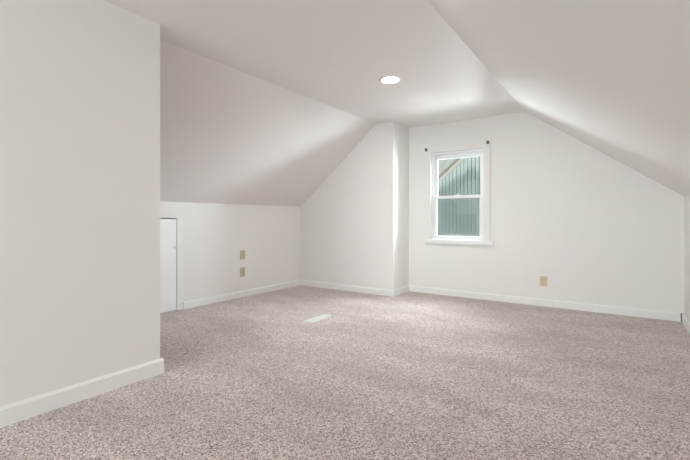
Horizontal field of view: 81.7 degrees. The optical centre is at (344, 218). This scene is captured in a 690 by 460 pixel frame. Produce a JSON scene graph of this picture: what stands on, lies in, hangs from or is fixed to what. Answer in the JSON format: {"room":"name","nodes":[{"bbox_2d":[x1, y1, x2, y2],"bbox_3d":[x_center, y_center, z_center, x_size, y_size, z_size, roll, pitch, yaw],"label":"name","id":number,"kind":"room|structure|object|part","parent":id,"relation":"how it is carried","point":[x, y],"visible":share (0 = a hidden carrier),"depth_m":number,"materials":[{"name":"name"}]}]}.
{"room":"empty attic room","nodes":[
{"label":"empty attic room","id":0,"kind":"room"},
{"bbox_2d":[0,0,163,427],"bbox_3d":[-3.148,-0.147,0.070,0.138,2.394,6.542,0,0,35],"label":"wall","id":1,"kind":"structure","parent":0,"point":[80,79],"depth_m":2.30,"materials":[{"name":"white paint"}]},
{"bbox_2d":[160,201,299,309],"bbox_3d":[-3.384,0.419,2.607,0.160,1.262,10.450,0,0,35],"label":"wall","id":2,"kind":"structure","parent":0,"point":[214,235],"depth_m":5.23,"materials":[{"name":"white paint"}]},
{"bbox_2d":[160,219,178,312],"bbox_3d":[-2.182,0.522,4.214,0.038,1.044,0.936,0,0,35],"label":"door","id":3,"kind":"structure","parent":2,"relation":"in","point":[168,247],"depth_m":4.48,"materials":[{"name":"white paint"}]},
{"bbox_2d":[177,218,182,309],"bbox_3d":[-1.905,0.520,4.607,0.004,1.060,0.073,0,0,35],"label":"trim","id":4,"kind":"structure","parent":2,"relation":"attached to","point":[179,220],"depth_m":4.61,"materials":[{"name":"white paint"}]},
{"bbox_2d":[183,280,300,308],"bbox_3d":[-1.289,1.007,5.487,0.018,0.086,2.076,0,0,35],"label":"baseboard","id":5,"kind":"structure","parent":2,"relation":"attached to","point":[229,296],"depth_m":5.28,"materials":[{"name":"white paint"}]},
{"bbox_2d":[240,250,244,259],"bbox_3d":[-1.376,0.484,5.371,0.008,0.122,0.084,0,0,35],"label":"blank wall plate","id":6,"kind":"object","parent":2,"relation":"attached to","point":[242,252],"visible":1,"depth_m":5.37,"materials":[{"name":"beige plastic"}]},
{"bbox_2d":[240,267,244,276],"bbox_3d":[-1.375,0.716,5.371,0.009,0.122,0.084,0,0,35],"label":"electrical outlet","id":7,"kind":"object","parent":2,"relation":"attached to","point":[242,270],"visible":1,"depth_m":5.37,"materials":[{"name":"beige plastic"}]},
{"bbox_2d":[160,40,374,206],"bbox_3d":[-3.146,-0.502,2.425,4.067,3.583,11.020,0,0,35],"label":"ceiling","id":8,"kind":"structure","parent":0,"point":[228,135],"depth_m":4.35,"materials":[{"name":"white paint"}]},
{"bbox_2d":[103,0,524,127],"bbox_3d":[-1.479,-1.384,1.172,1.956,0.120,10.650,0,0,35],"label":"ceiling","id":9,"kind":"structure","parent":0,"point":[334,53],"depth_m":3.16,"materials":[{"name":"white paint"}]},
{"bbox_2d":[379,75,401,83],"bbox_3d":[0.430,-1.319,3.790,0.216,0.010,0.216,0,0,35],"label":"recessed light","id":10,"kind":"object","parent":9,"relation":"in","point":[389,79],"visible":1,"depth_m":3.78,"materials":[{"name":"white plastic"}]},
{"bbox_2d":[0,285,689,459],"bbox_3d":[-1.405,1.175,1.133,5.600,0.250,10.670,0,0,35],"label":"floor","id":11,"kind":"structure","parent":0,"point":[409,375],"depth_m":2.44,"materials":[{"name":"carpet"}]},
{"bbox_2d":[304,314,332,322],"bbox_3d":[-0.277,1.046,4.199,0.112,0.009,0.350,0,0,35],"label":"floor vent","id":12,"kind":"object","parent":11,"relation":"in","point":[324,316],"visible":1,"depth_m":4.18,"materials":[{"name":"white metal"}]},
{"bbox_2d":[300,121,408,289],"bbox_3d":[0.115,-0.167,6.172,1.753,2.434,0.647,0,0,35],"label":"wall","id":13,"kind":"structure","parent":0,"point":[354,226],"depth_m":5.71,"materials":[{"name":"white paint"}]},
{"bbox_2d":[301,280,393,296],"bbox_3d":[-0.017,1.007,5.860,1.653,0.086,0.018,0,0,35],"label":"baseboard","id":14,"kind":"structure","parent":13,"relation":"attached to","point":[369,290],"depth_m":5.80,"materials":[{"name":"white paint"}]},
{"bbox_2d":[394,285,409,296],"bbox_3d":[0.795,1.007,5.598,0.018,0.086,0.472,0,0,35],"label":"baseboard","id":15,"kind":"structure","parent":13,"relation":"attached to","point":[405,289],"depth_m":5.58,"materials":[{"name":"white paint"}]},
{"bbox_2d":[409,112,684,313],"bbox_3d":[2.240,-0.177,5.005,3.271,2.454,0.157,0,0,35],"label":"wall","id":16,"kind":"structure","parent":0,"point":[601,231],"depth_m":4.75,"materials":[{"name":"white paint"}]},
{"bbox_2d":[425,141,493,244],"bbox_3d":[1.550,-0.334,5.434,0.940,1.343,0.180,0,0,35],"label":"window","id":17,"kind":"structure","parent":16,"relation":"in","point":[484,152],"depth_m":5.40,"materials":[{"name":"white paint"}]},
{"bbox_3d":[1.556,-0.321,5.471,0.722,1.206,0.112,0,0,35],"label":"frame","id":18,"kind":"part","parent":17,"relation":"part of","materials":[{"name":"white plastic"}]},
{"bbox_3d":[1.536,-0.025,5.442,0.676,0.587,0.030,0,0,35],"label":"sash","id":19,"kind":"part","parent":17,"relation":"part of","materials":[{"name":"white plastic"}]},
{"bbox_3d":[1.556,-0.589,5.470,0.676,0.609,0.030,0,0,35],"label":"sash","id":20,"kind":"part","parent":17,"relation":"part of","materials":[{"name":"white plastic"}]},
{"bbox_2d":[540,276,546,285],"bbox_3d":[2.388,0.748,4.801,0.080,0.116,0.009,0,0,35],"label":"electrical outlet","id":21,"kind":"object","parent":16,"relation":"attached to","point":[543,279],"visible":1,"depth_m":4.80,"materials":[{"name":"beige plastic"}]},
{"bbox_2d":[409,285,680,321],"bbox_3d":[2.178,1.007,4.941,3.040,0.086,0.018,0,0,35],"label":"baseboard","id":22,"kind":"structure","parent":16,"relation":"attached to","point":[653,314],"depth_m":4.71,"materials":[{"name":"white paint"}]},
{"bbox_2d":[427,0,689,196],"bbox_3d":[0.229,-0.650,0.097,4.133,3.287,11.020,0,0,35],"label":"ceiling","id":23,"kind":"structure","parent":0,"point":[613,76],"depth_m":1.98,"materials":[{"name":"white paint"}]},
{"bbox_2d":[685,195,689,321],"bbox_3d":[0.612,0.403,-0.149,0.100,1.293,10.450,0,0,35],"label":"wall","id":24,"kind":"structure","parent":0,"point":[687,198],"depth_m":3.89,"materials":[{"name":"white paint"}]},
{"bbox_2d":[682,313,689,334],"bbox_3d":[0.521,1.007,-0.169,0.018,0.086,10.313,0,0,35],"label":"baseboard","id":25,"kind":"structure","parent":24,"relation":"attached to","point":[685,321],"depth_m":3.83,"materials":[{"name":"white paint"}]},
{"label":"outside","id":26,"kind":"structure","parent":0,"visible":0},
{"bbox_3d":[14.507,4.200,29.839,70.000,0.300,54.400,0,0,35],"label":"ground","id":27,"kind":"structure","parent":26,"visible":0},
{"bbox_2d":[437,156,479,235],"bbox_3d":[7.426,-0.164,12.352,13.500,8.428,7.830,0,0,35],"label":"neighboring house","id":28,"kind":"structure","parent":27,"relation":"on","point":[461,176],"depth_m":11.13,"materials":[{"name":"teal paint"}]},
{"bbox_3d":[5.481,-1.197,9.532,13.500,5.822,0.038,0,0,35],"label":"bed moulding","id":29,"kind":"part","parent":28,"relation":"part of","materials":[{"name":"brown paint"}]}
]}

